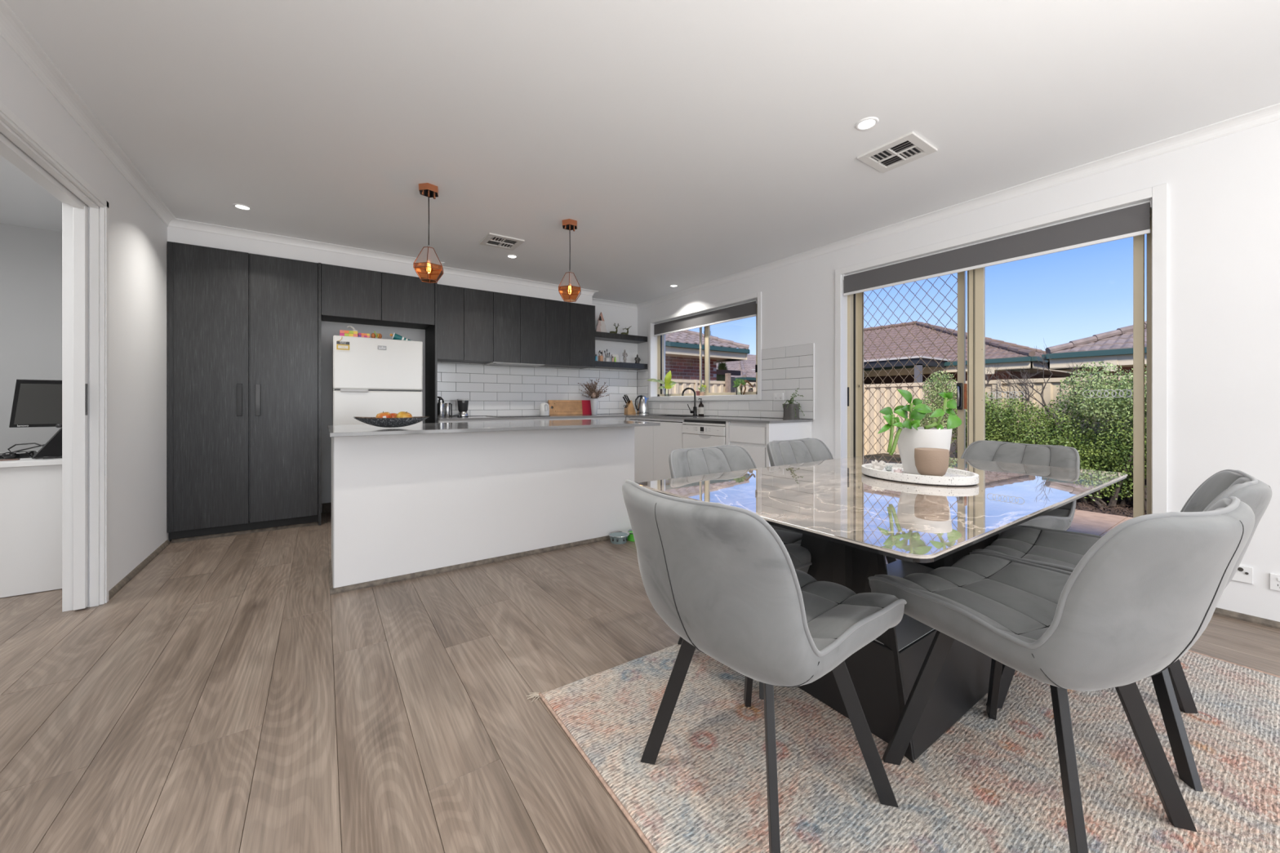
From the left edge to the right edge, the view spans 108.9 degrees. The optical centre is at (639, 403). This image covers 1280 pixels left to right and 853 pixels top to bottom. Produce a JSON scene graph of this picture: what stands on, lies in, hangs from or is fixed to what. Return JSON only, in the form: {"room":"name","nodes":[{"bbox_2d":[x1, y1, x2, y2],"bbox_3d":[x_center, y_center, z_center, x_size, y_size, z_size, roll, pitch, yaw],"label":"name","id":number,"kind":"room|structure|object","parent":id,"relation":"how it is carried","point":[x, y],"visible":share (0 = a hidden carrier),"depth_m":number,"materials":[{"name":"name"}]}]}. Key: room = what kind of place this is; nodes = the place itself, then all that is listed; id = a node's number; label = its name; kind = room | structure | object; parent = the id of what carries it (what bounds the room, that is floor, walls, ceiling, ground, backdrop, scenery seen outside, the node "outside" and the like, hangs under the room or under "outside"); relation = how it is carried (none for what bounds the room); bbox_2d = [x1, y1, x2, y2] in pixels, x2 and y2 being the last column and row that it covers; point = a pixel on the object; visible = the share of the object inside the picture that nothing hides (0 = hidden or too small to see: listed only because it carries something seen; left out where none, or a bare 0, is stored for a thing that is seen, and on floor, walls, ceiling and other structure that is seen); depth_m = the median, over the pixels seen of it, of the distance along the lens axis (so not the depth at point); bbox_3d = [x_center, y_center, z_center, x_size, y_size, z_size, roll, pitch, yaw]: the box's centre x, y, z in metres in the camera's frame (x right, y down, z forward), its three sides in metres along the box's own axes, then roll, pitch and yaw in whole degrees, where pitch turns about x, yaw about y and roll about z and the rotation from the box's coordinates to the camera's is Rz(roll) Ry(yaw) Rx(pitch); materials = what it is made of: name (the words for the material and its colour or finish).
{"room":"dining room","nodes":[
{"label":"dining room","id":0,"kind":"room"},
{"bbox_2d":[0,222,62,452],"bbox_3d":[-3.673,-0.139,1.557,2.144,2.470,4.750,0,0,-35],"label":"wall","id":1,"kind":"structure","parent":0,"point":[31,258],"depth_m":3.56,"materials":[{"name":"grey paint"}]},
{"bbox_2d":[0,35,171,607],"bbox_3d":[-0.896,-0.139,-0.465,0.110,2.470,11.060,0,0,-35],"label":"wall","id":2,"kind":"structure","parent":0,"point":[137,235],"depth_m":2.71,"materials":[{"name":"white paint"}]},
{"bbox_2d":[0,132,88,610],"bbox_3d":[-2.319,0.013,1.582,0.042,2.050,1.845,0,0,-35],"label":"door frame","id":3,"kind":"structure","parent":2,"relation":"in","point":[80,208],"depth_m":2.30,"materials":[{"name":"white paint"}]},
{"bbox_2d":[0,100,108,612],"bbox_3d":[-2.315,-0.007,1.585,0.143,2.107,1.935,0,0,-35],"label":"trim","id":4,"kind":"structure","parent":2,"relation":"attached to","point":[99,216],"depth_m":2.35,"materials":[{"name":"white paint"}]},
{"bbox_2d":[108,540,169,599],"bbox_3d":[-0.595,1.031,-0.785,0.018,0.030,10.190,0,0,-35],"label":"baseboard","id":5,"kind":"structure","parent":2,"relation":"attached to","point":[133,573],"depth_m":2.80,"materials":[{"name":"grey wood"}]},
{"bbox_2d":[320,276,637,512],"bbox_3d":[-1.873,-0.139,5.242,4.898,2.470,0.128,0,0,-35],"label":"wall","id":6,"kind":"structure","parent":0,"point":[489,389],"depth_m":5.38,"materials":[{"name":"white tile"}]},
{"bbox_2d":[321,502,331,513],"bbox_3d":[-2.651,1.001,4.621,0.920,0.090,0.020,0,0,-35],"label":"baseboard","id":7,"kind":"structure","parent":6,"relation":"attached to","point":[326,507],"depth_m":4.37,"materials":[{"name":"wood"}]},
{"bbox_2d":[437,284,493,364],"bbox_3d":[-1.912,-0.822,4.904,0.558,0.752,0.376,0,0,-35],"label":"upper cabinet","id":8,"kind":"object","parent":6,"relation":"attached to","point":[464,315],"visible":0.77,"depth_m":4.75,"materials":[{"name":"black wood"}]},
{"bbox_2d":[484,361,544,367],"bbox_3d":[-1.435,-0.470,5.237,0.593,0.072,0.337,0,0,-35],"label":"range hood","id":9,"kind":"object","parent":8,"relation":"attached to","point":[496,363],"visible":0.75,"depth_m":5.16,"materials":[{"name":"silver metal"}]},
{"bbox_2d":[493,291,545,364],"bbox_3d":[-1.435,-0.822,5.236,0.598,0.752,0.376,0,0,-35],"label":"upper cabinet","id":10,"kind":"object","parent":6,"relation":"attached to","point":[518,321],"visible":0.98,"depth_m":5.07,"materials":[{"name":"black wood"}]},
{"bbox_2d":[538,298,595,368],"bbox_3d":[-0.922,-0.822,5.592,0.644,0.752,0.376,0,0,-35],"label":"upper cabinet","id":11,"kind":"object","parent":6,"relation":"attached to","point":[570,327],"visible":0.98,"depth_m":5.43,"materials":[{"name":"black wood"}]},
{"bbox_2d":[589,360,647,369],"bbox_3d":[-0.332,-0.501,6.095,0.890,0.071,0.243,0,0,-35],"label":"floating shelf","id":12,"kind":"object","parent":6,"relation":"attached to","point":[598,364],"visible":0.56,"depth_m":6.01,"materials":[{"name":"black laminate"}]},
{"bbox_2d":[595,331,647,343],"bbox_3d":[-0.332,-0.874,6.095,0.890,0.070,0.243,0,0,-35],"label":"floating shelf","id":13,"kind":"object","parent":6,"relation":"attached to","point":[606,336],"visible":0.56,"depth_m":6.05,"materials":[{"name":"black laminate"}]},
{"bbox_2d":[595,311,607,332],"bbox_3d":[-0.503,-1.043,5.920,0.176,0.268,0.044,0,0,-35],"label":"tree ornament","id":14,"kind":"object","parent":13,"relation":"on","point":[601,326],"visible":0.9,"depth_m":5.90,"materials":[{"name":"ceramic"}]},
{"bbox_2d":[0,0,1279,304],"bbox_3d":[0.237,-1.424,0.317,7.152,0.100,11.250,0,0,-35],"label":"ceiling","id":15,"kind":"structure","parent":0,"point":[688,144],"depth_m":2.13,"materials":[{"name":"white paint"}]},
{"bbox_2d":[232,203,252,210],"bbox_3d":[-2.779,-1.371,3.200,0.106,0.006,0.106,0,0,-35],"label":"recessed light","id":16,"kind":"object","parent":15,"relation":"in","point":[242,206],"visible":1,"depth_m":3.20,"materials":[{"name":"white"}]},
{"bbox_2d":[167,226,591,305],"bbox_3d":[-2.158,-1.287,4.667,3.674,0.174,0.507,0,0,-35],"label":"bulkhead","id":17,"kind":"object","parent":15,"relation":"attached to","point":[174,234],"visible":0.32,"depth_m":4.01,"materials":[{"name":"white paint"}]},
{"bbox_2d":[413,182,443,283],"bbox_3d":[-1.343,-1.075,2.911,0.165,0.597,0.190,0,0,41],"label":"pendant lamp","id":18,"kind":"object","parent":15,"relation":"hanging from","point":[427,265],"visible":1,"depth_m":2.87,"materials":[{"name":"orange metal"}]},
{"bbox_2d":[479,232,524,250],"bbox_3d":[-1.174,-1.368,3.886,0.297,0.012,0.290,0,0,-35],"label":"ceiling vent","id":19,"kind":"object","parent":15,"relation":"in","point":[494,240],"visible":1,"depth_m":3.88,"materials":[{"name":"white plastic"}]},
{"bbox_2d":[558,218,581,302],"bbox_3d":[-0.532,-1.075,3.470,0.190,0.597,0.165,0,0,-36],"label":"pendant lamp","id":20,"kind":"object","parent":15,"relation":"hanging from","point":[569,288],"visible":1,"depth_m":3.42,"materials":[{"name":"orange metal"}]},
{"bbox_2d":[854,116,879,130],"bbox_3d":[1.114,-1.371,2.247,0.106,0.006,0.106,0,0,-35],"label":"recessed light","id":21,"kind":"object","parent":15,"relation":"in","point":[866,123],"visible":1,"depth_m":2.25,"materials":[{"name":"white"}]},
{"bbox_2d":[858,120,875,128],"bbox_3d":[1.114,-1.371,2.247,0.076,0.001,0.076,0,0,-35],"label":"diffuser","id":22,"kind":"object","parent":21,"relation":"attached to","point":[868,123],"depth_m":2.25,"materials":[{"name":"plastic"}]},
{"bbox_2d":[857,131,937,173],"bbox_3d":[1.407,-1.368,2.511,0.283,0.012,0.293,0,0,-35],"label":"ceiling vent","id":23,"kind":"object","parent":15,"relation":"in","point":[909,147],"visible":1,"depth_m":2.50,"materials":[{"name":"white plastic"}]},
{"bbox_2d":[0,512,1279,852],"bbox_3d":[0.163,1.106,0.266,6.971,0.120,11.250,0,0,-35],"label":"floor","id":24,"kind":"structure","parent":0,"point":[222,700],"depth_m":1.59,"materials":[{"name":"brown wood"}]},
{"bbox_2d":[0,442,62,597],"bbox_3d":[-4.198,0.632,2.377,1.919,0.820,0.805,0,0,-35],"label":"desk","id":25,"kind":"object","parent":24,"relation":"on","point":[31,489],"depth_m":2.51,"materials":[{"name":"white laminate"}]},
{"bbox_2d":[0,450,36,458],"bbox_3d":[-3.641,0.295,2.616,0.239,0.038,0.145,0,0,-35],"label":"adapter","id":26,"kind":"object","parent":25,"relation":"on","point":[28,454],"visible":0.94,"depth_m":2.62,"materials":[{"name":"black"}]},
{"bbox_2d":[8,378,62,427],"bbox_3d":[-3.589,0.085,2.925,0.516,0.462,0.160,0,0,-35],"label":"computer monitor","id":27,"kind":"object","parent":25,"relation":"on","point":[36,402],"visible":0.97,"depth_m":2.80,"materials":[{"name":"black plastic"}]},
{"bbox_2d":[31,423,62,458],"bbox_3d":[-3.381,0.216,2.760,0.282,0.194,0.268,0,0,-35],"label":"printer","id":28,"kind":"object","parent":25,"relation":"on","point":[53,447],"visible":0.21,"depth_m":2.63,"materials":[{"name":"black plastic"}]},
{"bbox_2d":[167,241,320,542],"bbox_3d":[-3.260,-0.079,3.860,0.937,2.250,0.556,0,0,-35],"label":"cupboard","id":29,"kind":"object","parent":24,"relation":"on","point":[244,328],"visible":1,"depth_m":3.62,"materials":[{"name":"black laminate"}]},
{"bbox_2d":[332,335,422,425],"bbox_3d":[-2.484,0.227,4.326,0.701,1.618,0.560,0,0,-35],"label":"fridge","id":30,"kind":"object","parent":24,"relation":"on","point":[371,376],"visible":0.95,"depth_m":4.09,"materials":[{"name":"white metal"}]},
{"bbox_2d":[339,329,357,337],"bbox_3d":[-2.574,-0.610,4.044,0.132,0.051,0.100,0,0,-35],"label":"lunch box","id":31,"kind":"object","parent":30,"relation":"on","point":[345,333],"visible":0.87,"depth_m":4.00,"materials":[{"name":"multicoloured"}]},
{"bbox_2d":[321,263,437,422],"bbox_3d":[-2.502,-0.079,4.406,0.924,2.250,0.524,0,0,-35],"label":"tall cabinet","id":32,"kind":"object","parent":24,"relation":"on","point":[354,295],"visible":0.84,"depth_m":4.24,"materials":[{"name":"black wood"}]},
{"bbox_2d":[328,419,660,595],"bbox_3d":[-0.952,0.596,3.217,2.043,0.900,0.930,0,0,-35],"label":"kitchen island","id":33,"kind":"object","parent":24,"relation":"on","point":[416,500],"visible":0.92,"depth_m":2.91,"materials":[{"name":"white laminate"}]},
{"bbox_2d":[352,416,430,427],"bbox_3d":[-1.446,0.108,2.673,0.400,0.067,0.174,0,0,-19],"label":"fruit bowl","id":34,"kind":"object","parent":33,"relation":"on","point":[379,422],"visible":0.99,"depth_m":2.62,"materials":[{"name":"ceramic"}]},
{"bbox_2d":[437,417,625,422],"bbox_3d":[-1.221,0.607,5.253,2.130,0.878,0.596,0,0,-35],"label":"base cabinet","id":35,"kind":"object","parent":24,"relation":"on","point":[590,418],"visible":0.06,"depth_m":4.94,"materials":[{"name":"grey stone"}]},
{"bbox_2d":[437,413,813,422],"bbox_3d":[-0.354,0.156,4.512,2.718,0.020,2.804,0,0,-35],"label":"countertop","id":36,"kind":"structure","parent":35,"relation":"on","point":[753,420],"depth_m":4.67,"materials":[{"name":"grey stone"}]},
{"bbox_2d":[437,396,444,417],"bbox_3d":[-2.085,0.037,4.786,0.073,0.218,0.070,0,0,-35],"label":"flask","id":37,"kind":"object","parent":36,"relation":"on","point":[441,402],"visible":0.86,"depth_m":4.76,"materials":[{"name":"grey"}]},
{"bbox_2d":[444,403,452,417],"bbox_3d":[-2.034,0.070,4.853,0.072,0.151,0.066,0,0,-35],"label":"travel mug","id":38,"kind":"object","parent":36,"relation":"on","point":[447,406],"visible":1,"depth_m":4.83,"materials":[{"name":"silver metal"}]},
{"bbox_2d":[450,399,468,417],"bbox_3d":[-1.935,0.051,4.902,0.193,0.190,0.119,0,0,-35],"label":"blender","id":39,"kind":"object","parent":36,"relation":"on","point":[463,404],"visible":1,"depth_m":4.88,"materials":[{"name":"black"}]},
{"bbox_2d":[457,400,468,412],"bbox_3d":[-1.905,0.033,4.923,0.116,0.137,0.116,0,0,-35],"label":"cup","id":40,"kind":"object","parent":39,"relation":"on","point":[463,406],"depth_m":4.88,"materials":[{"name":"grey plastic"}]},
{"bbox_2d":[485,414,550,417],"bbox_3d":[-1.374,0.143,5.140,0.570,0.006,0.490,0,0,-35],"label":"cooktop","id":41,"kind":"object","parent":36,"relation":"in","point":[519,415],"visible":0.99,"depth_m":5.05,"materials":[{"name":"black"}]},
{"bbox_2d":[539,403,549,415],"bbox_3d":[-1.128,0.071,5.417,0.120,0.150,0.107,0,0,-35],"label":"jug","id":42,"kind":"object","parent":36,"relation":"on","point":[544,407],"visible":0.98,"depth_m":5.38,"materials":[{"name":"ceramic"}]},
{"bbox_2d":[547,400,591,415],"bbox_3d":[-0.879,0.054,5.779,0.585,0.185,0.040,0,0,-35],"label":"chopping board","id":43,"kind":"object","parent":36,"relation":"on","point":[559,406],"visible":0.93,"depth_m":5.77,"materials":[{"name":"brown wood"}]},
{"bbox_2d":[590,398,598,414],"bbox_3d":[-0.585,0.043,5.853,0.104,0.205,0.104,0,0,-35],"label":"vase","id":44,"kind":"object","parent":36,"relation":"on","point":[593,402],"visible":0.98,"depth_m":5.82,"materials":[{"name":"grey"}]},
{"bbox_2d":[577,378,608,398],"bbox_3d":[-0.588,-0.116,5.849,0.382,0.404,0.297,0,0,-35],"label":"dried flowers","id":45,"kind":"object","parent":44,"relation":"in","point":[593,389],"visible":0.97,"depth_m":5.82,"materials":[{"name":"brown plant"}]},
{"bbox_2d":[622,394,635,413],"bbox_3d":[-0.144,0.014,6.098,0.183,0.264,0.110,0,0,-35],"label":"knife block","id":46,"kind":"object","parent":36,"relation":"on","point":[628,408],"visible":0.96,"depth_m":6.08,"materials":[{"name":"brown wood"}]},
{"bbox_2d":[635,395,648,414],"bbox_3d":[0.040,0.019,6.094,0.168,0.255,0.179,0,0,22],"label":"kettle","id":47,"kind":"object","parent":36,"relation":"on","point":[642,408],"visible":0.99,"depth_m":6.04,"materials":[{"name":"silver metal"}]},
{"bbox_2d":[645,414,702,433],"bbox_3d":[0.407,0.247,5.276,0.370,0.208,0.740,0,0,-35],"label":"sink","id":48,"kind":"object","parent":36,"relation":"in","point":[677,415],"visible":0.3,"depth_m":5.25,"materials":[{"name":"black"}]},
{"bbox_2d":[681,387,697,415],"bbox_3d":[0.582,-0.019,5.372,0.185,0.331,0.052,0,0,27],"label":"tap","id":49,"kind":"object","parent":36,"relation":"on","point":[694,411],"visible":0.99,"depth_m":5.33,"materials":[{"name":"black"}]},
{"bbox_2d":[782,404,799,419],"bbox_3d":[1.389,0.076,4.205,0.132,0.140,0.132,0,0,-35],"label":"plant pot","id":50,"kind":"object","parent":36,"relation":"on","point":[788,412],"visible":0.94,"depth_m":4.16,"materials":[{"name":"ceramic"}]},
{"bbox_2d":[608,530,629,544],"bbox_3d":[-0.160,1.016,3.451,0.164,0.061,0.164,0,0,-35],"label":"pet bowl","id":51,"kind":"object","parent":24,"relation":"on","point":[619,537],"visible":1,"depth_m":3.41,"materials":[{"name":"grey ceramic"}]},
{"bbox_2d":[625,417,684,483],"bbox_3d":[0.366,0.607,5.355,0.572,0.879,1.087,0,0,-35],"label":"base cabinet","id":52,"kind":"object","parent":24,"relation":"on","point":[653,445],"visible":0.48,"depth_m":5.14,"materials":[{"name":"white laminate"}]},
{"bbox_2d":[682,419,725,448],"bbox_3d":[0.843,0.607,4.649,0.574,0.879,0.612,0,0,-35],"label":"dishwasher","id":53,"kind":"object","parent":24,"relation":"on","point":[697,433],"visible":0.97,"depth_m":4.48,"materials":[{"name":"grey metal"}]},
{"bbox_2d":[725,421,811,468],"bbox_3d":[1.173,0.607,4.193,0.588,0.879,0.508,0,0,-35],"label":"base cabinet","id":54,"kind":"object","parent":24,"relation":"on","point":[754,437],"visible":0.36,"depth_m":3.98,"materials":[{"name":"white laminate"}]},
{"bbox_2d":[526,644,1279,852],"bbox_3d":[1.525,1.040,0.924,2.453,0.011,3.386,0,0,-35],"label":"rug","id":55,"kind":"object","parent":24,"relation":"on","point":[986,784],"visible":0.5,"depth_m":1.29,"materials":[{"name":"fabric"}]},
{"bbox_2d":[668,444,812,699],"bbox_3d":[0.475,0.621,1.960,0.567,0.828,0.654,0,0,-37],"label":"dining chair","id":56,"kind":"object","parent":55,"relation":"on","point":[686,462],"visible":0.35,"depth_m":2.10,"materials":[{"name":"grey fabric"}]},
{"bbox_2d":[622,480,906,852],"bbox_3d":[0.302,0.621,1.239,0.654,0.828,0.567,0,0,-35],"label":"dining chair","id":57,"kind":"object","parent":55,"relation":"on","point":[718,575],"visible":1,"depth_m":1.00,"materials":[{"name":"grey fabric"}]},
{"bbox_2d":[766,438,896,564],"bbox_3d":[1.034,0.621,2.410,0.567,0.828,0.654,0,0,-35],"label":"dining chair","id":58,"kind":"object","parent":55,"relation":"on","point":[784,452],"visible":0.24,"depth_m":2.63,"materials":[{"name":"grey fabric"}]},
{"bbox_2d":[637,453,1127,763],"bbox_3d":[1.015,0.664,1.802,1.849,0.740,0.993,0,0,-35],"label":"dining table","id":59,"kind":"object","parent":55,"relation":"on","point":[848,519],"visible":0.7,"depth_m":1.45,"materials":[{"name":"grey stone"}]},
{"bbox_2d":[861,462,978,485],"bbox_3d":[1.083,0.276,1.797,0.310,0.034,0.406,0,0,-35],"label":"tray","id":60,"kind":"object","parent":59,"relation":"on","point":[953,477],"visible":0.76,"depth_m":1.69,"materials":[{"name":"white"}]},
{"bbox_2d":[871,459,885,470],"bbox_3d":[0.969,0.253,1.857,0.057,0.047,0.050,0,0,44],"label":"cluster","id":61,"kind":"object","parent":60,"relation":"on","point":[881,465],"visible":0.96,"depth_m":1.84,"materials":[{"name":"grey"}]},
{"bbox_2d":[896,426,952,475],"bbox_3d":[1.125,0.187,1.817,0.192,0.177,0.190,0,0,-35],"label":"planter","id":62,"kind":"object","parent":60,"relation":"on","point":[908,440],"visible":0.71,"depth_m":1.76,"materials":[{"name":"grey ceramic"}]},
{"bbox_2d":[877,389,961,455],"bbox_3d":[1.081,0.074,1.775,0.342,0.256,0.112,0,0,6],"label":"leafy houseplant","id":63,"kind":"object","parent":62,"relation":"in","point":[919,411],"visible":0.99,"depth_m":1.78,"materials":[{"name":"green plant"}]},
{"bbox_2d":[914,448,949,475],"bbox_3d":[1.069,0.222,1.678,0.108,0.107,0.108,0,0,-35],"label":"cup","id":64,"kind":"object","parent":60,"relation":"on","point":[928,461],"visible":0.91,"depth_m":1.64,"materials":[{"name":"brown ceramic"}]},
{"bbox_2d":[960,440,1079,534],"bbox_3d":[1.751,0.621,2.303,0.654,0.828,0.567,0,0,-20],"label":"dining chair","id":65,"kind":"object","parent":55,"relation":"on","point":[1061,517],"visible":0.28,"depth_m":2.30,"materials":[{"name":"grey"}]},
{"bbox_2d":[867,496,1254,852],"bbox_3d":[1.045,0.621,1.192,0.567,0.828,0.654,0,0,-24],"label":"dining chair","id":66,"kind":"object","parent":55,"relation":"on","point":[1144,593],"visible":0.98,"depth_m":0.95,"materials":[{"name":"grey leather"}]},
{"bbox_2d":[969,469,1271,791],"bbox_3d":[1.549,0.621,1.526,0.567,0.828,0.654,0,0,-40],"label":"dining chair","id":67,"kind":"object","parent":55,"relation":"on","point":[1060,549],"visible":0.44,"depth_m":1.49,"materials":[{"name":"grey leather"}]},
{"bbox_2d":[637,119,1279,622],"bbox_3d":[3.082,-0.139,2.165,0.251,2.470,10.838,0,0,-35],"label":"wall","id":68,"kind":"structure","parent":0,"point":[1224,192],"depth_m":2.34,"materials":[{"name":"white paint"}]},
{"bbox_2d":[0,0,1279,309],"bbox_3d":[1.135,-1.346,0.738,4.598,0.056,10.718,0,0,-35],"label":"crown molding","id":69,"kind":"structure","parent":68,"relation":"attached to","point":[12,30],"depth_m":2.77,"materials":[{"name":"white paint"}]},
{"bbox_2d":[648,292,761,400],"bbox_3d":[0.715,-0.577,5.447,0.114,1.098,1.934,0,0,-35],"label":"trim","id":70,"kind":"structure","parent":68,"relation":"attached to","point":[757,397],"depth_m":5.06,"materials":[{"name":"white paint"}]},
{"bbox_2d":[647,370,676,395],"bbox_3d":[0.284,-0.260,5.987,0.398,0.338,0.072,0,0,4],"label":"fig cutting","id":71,"kind":"object","parent":70,"relation":"on","point":[668,384],"visible":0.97,"depth_m":5.97,"materials":[{"name":"green plant"}]},
{"bbox_2d":[733,377,755,395],"bbox_3d":[1.119,-0.179,4.946,0.247,0.184,0.076,0,0,-1],"label":"rooted cutting","id":72,"kind":"object","parent":70,"relation":"on","point":[738,381],"visible":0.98,"depth_m":4.92,"materials":[{"name":"green plant"}]},
{"bbox_2d":[657,303,757,396],"bbox_3d":[0.789,-0.583,5.499,0.088,0.993,1.840,0,0,-35],"label":"window","id":73,"kind":"structure","parent":68,"relation":"in","point":[707,329],"depth_m":5.48,"materials":[{"name":"beige metal"}]},
{"bbox_2d":[653,298,757,336],"bbox_3d":[0.710,-0.991,5.474,0.046,0.178,1.782,0,0,-35],"label":"roller blind","id":74,"kind":"object","parent":73,"relation":"attached to","point":[746,309],"visible":0.92,"depth_m":5.32,"materials":[{"name":"grey fabric"}]},
{"bbox_2d":[843,198,1151,296],"bbox_3d":[2.265,-0.340,3.202,0.046,1.532,1.781,0,0,-35],"label":"roller blind","id":75,"kind":"object","parent":68,"relation":"attached to","point":[1132,220],"visible":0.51,"depth_m":2.95,"materials":[{"name":"grey fabric"}]},
{"bbox_2d":[847,207,1151,518],"bbox_3d":[2.366,-0.019,3.275,0.147,2.170,1.785,0,0,-35],"label":"door","id":76,"kind":"structure","parent":68,"relation":"in","point":[975,388],"depth_m":3.18,"materials":[{"name":"beige metal"}]},
{"bbox_2d":[857,271,965,458],"bbox_3d":[2.135,-0.024,3.686,0.073,2.100,0.820,0,0,-35],"label":"door","id":77,"kind":"structure","parent":76,"relation":"attached to","point":[961,278],"depth_m":3.61,"materials":[{"name":"beige metal"}]},
{"bbox_2d":[835,182,1168,514],"bbox_3d":[2.229,-0.055,3.180,0.014,2.202,1.895,0,0,-35],"label":"trim","id":78,"kind":"structure","parent":68,"relation":"attached to","point":[1158,193],"depth_m":2.44,"materials":[{"name":"white paint"}]},
{"bbox_2d":[1231,565,1253,584],"bbox_3d":[2.902,0.824,2.211,0.014,0.078,0.072,0,0,-35],"label":"socket","id":79,"kind":"object","parent":68,"relation":"attached to","point":[1243,574],"visible":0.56,"depth_m":2.20,"materials":[{"name":"white plastic"}]},
{"bbox_2d":[1213,607,1279,629],"bbox_3d":[3.819,1.031,0.888,0.018,0.030,7.900,0,0,-35],"label":"baseboard","id":80,"kind":"structure","parent":68,"relation":"attached to","point":[1251,619],"depth_m":2.19,"materials":[{"name":"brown wood"}]},
{"bbox_2d":[1269,573,1279,591],"bbox_3d":[2.982,0.834,2.097,0.012,0.075,0.115,0,0,-35],"label":"power outlet","id":81,"kind":"object","parent":68,"relation":"attached to","point":[1274,580],"visible":1,"depth_m":2.13,"materials":[{"name":"white"}]},
{"label":"outside","id":82,"kind":"structure","parent":0,"visible":0},
{"bbox_2d":[1066,509,1133,536],"bbox_3d":[4.232,1.346,3.672,3.398,0.200,13.200,0,0,-35],"label":"patio","id":83,"kind":"structure","parent":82,"point":[1083,522],"depth_m":4.80,"materials":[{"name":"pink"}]},
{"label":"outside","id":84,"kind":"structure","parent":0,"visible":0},
{"bbox_3d":[2.354,1.446,7.847,5.078,0.200,4.200,0,0,-35],"label":"soil strip","id":85,"kind":"object","parent":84,"visible":0},
{"bbox_2d":[665,378,755,394],"bbox_3d":[1.159,0.478,9.573,4.986,1.935,0.072,0,0,-35],"label":"fence","id":86,"kind":"object","parent":85,"relation":"on","point":[716,386],"visible":0.08,"depth_m":9.54,"materials":[{"name":"beige"}]},
{"bbox_2d":[724,373,735,392],"bbox_3d":[2.009,0.396,10.054,0.305,2.100,0.080,0,0,-35],"label":"timber post","id":87,"kind":"object","parent":85,"relation":"on","point":[729,384],"visible":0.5,"depth_m":9.98,"materials":[{"name":"beige wood"}]},
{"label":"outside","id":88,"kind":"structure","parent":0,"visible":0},
{"bbox_2d":[1075,495,1146,517],"bbox_3d":[6.309,1.300,5.176,1.750,0.095,13.300,0,0,-35],"label":"garden bed","id":89,"kind":"object","parent":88,"point":[1124,511],"visible":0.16,"depth_m":5.64,"materials":[{"name":"brown soil"}]},
{"bbox_2d":[919,370,956,457],"bbox_3d":[4.624,0.410,7.207,0.542,1.847,0.672,0,0,-35],"label":"shrub","id":90,"kind":"object","parent":89,"relation":"on","point":[939,385],"visible":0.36,"depth_m":7.12,"materials":[{"name":"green plant"}]},
{"bbox_2d":[863,374,1146,494],"bbox_3d":[6.396,0.523,6.393,0.072,1.805,11.256,0,0,-35],"label":"fence","id":91,"kind":"object","parent":89,"relation":"on","point":[1050,392],"visible":0.1,"depth_m":7.90,"materials":[{"name":"beige"}]},
{"bbox_2d":[941,391,1118,501],"bbox_3d":[5.410,0.531,6.585,1.087,1.615,2.052,0,0,-35],"label":"shrub","id":92,"kind":"object","parent":89,"relation":"on","point":[993,428],"visible":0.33,"depth_m":6.34,"materials":[{"name":"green plant"}]},
{"bbox_2d":[985,338,1113,444],"bbox_3d":[5.636,0.210,6.694,0.596,2.234,1.907,0,0,-32],"label":"bare branches","id":93,"kind":"object","parent":89,"relation":"on","point":[987,378],"visible":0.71,"depth_m":6.67,"materials":[{"name":"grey plant"}]},
{"bbox_2d":[1044,407,1146,508],"bbox_3d":[6.217,0.685,5.516,1.037,1.314,2.068,0,0,-35],"label":"shrub","id":94,"kind":"object","parent":89,"relation":"on","point":[1095,454],"visible":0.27,"depth_m":5.74,"materials":[{"name":"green plant"}]},
{"bbox_2d":[1055,360,1146,512],"bbox_3d":[6.147,0.386,5.616,1.055,1.894,1.665,0,0,-26],"label":"shrub","id":95,"kind":"object","parent":89,"relation":"on","point":[1126,403],"visible":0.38,"depth_m":5.81,"materials":[{"name":"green plant"}]},
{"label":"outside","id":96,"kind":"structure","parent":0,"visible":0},
{"bbox_3d":[3.758,1.596,20.878,150.000,0.100,150.000,0,0,-35],"label":"ground","id":97,"kind":"structure","parent":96,"visible":0},
{"bbox_2d":[665,329,750,380],"bbox_3d":[-4.270,-0.931,13.241,12.100,4.954,9.380,0,0,-35],"label":"brick house","id":98,"kind":"structure","parent":97,"relation":"on","point":[682,348],"depth_m":12.09,"materials":[{"name":"beige brick"}]},
{"bbox_2d":[716,361,728,381],"bbox_3d":[3.201,-0.046,17.752,1.392,3.185,1.379,0,0,-6],"label":"conifer tree","id":99,"kind":"object","parent":97,"relation":"on","point":[722,366],"visible":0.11,"depth_m":17.58,"materials":[{"name":"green plant"}]},
{"bbox_2d":[716,354,755,382],"bbox_3d":[5.670,-0.500,23.120,9.100,4.092,7.300,0,0,-35],"label":"house","id":100,"kind":"structure","parent":97,"relation":"on","point":[748,364],"depth_m":19.94,"materials":[{"name":"grey tile"}]},
{"bbox_2d":[751,355,954,384],"bbox_3d":[6.372,0.171,14.444,2.050,2.750,5.550,0,0,-35],"label":"veranda","id":101,"kind":"object","parent":97,"relation":"on","point":[914,359],"visible":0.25,"depth_m":12.39,"materials":[{"name":"beige"}]},
{"bbox_2d":[863,320,1093,381],"bbox_3d":[11.199,-0.807,16.611,9.552,4.707,7.400,0,0,-35],"label":"neighbouring house roof","id":102,"kind":"structure","parent":97,"relation":"on","point":[1011,356],"depth_m":13.82,"materials":[{"name":"brown tile"}]},
{"bbox_2d":[1041,320,1146,376],"bbox_3d":[15.969,-0.662,6.285,8.600,4.417,14.102,0,0,-35],"label":"house","id":103,"kind":"structure","parent":97,"relation":"on","point":[1115,347],"depth_m":9.20,"materials":[{"name":"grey tile"}]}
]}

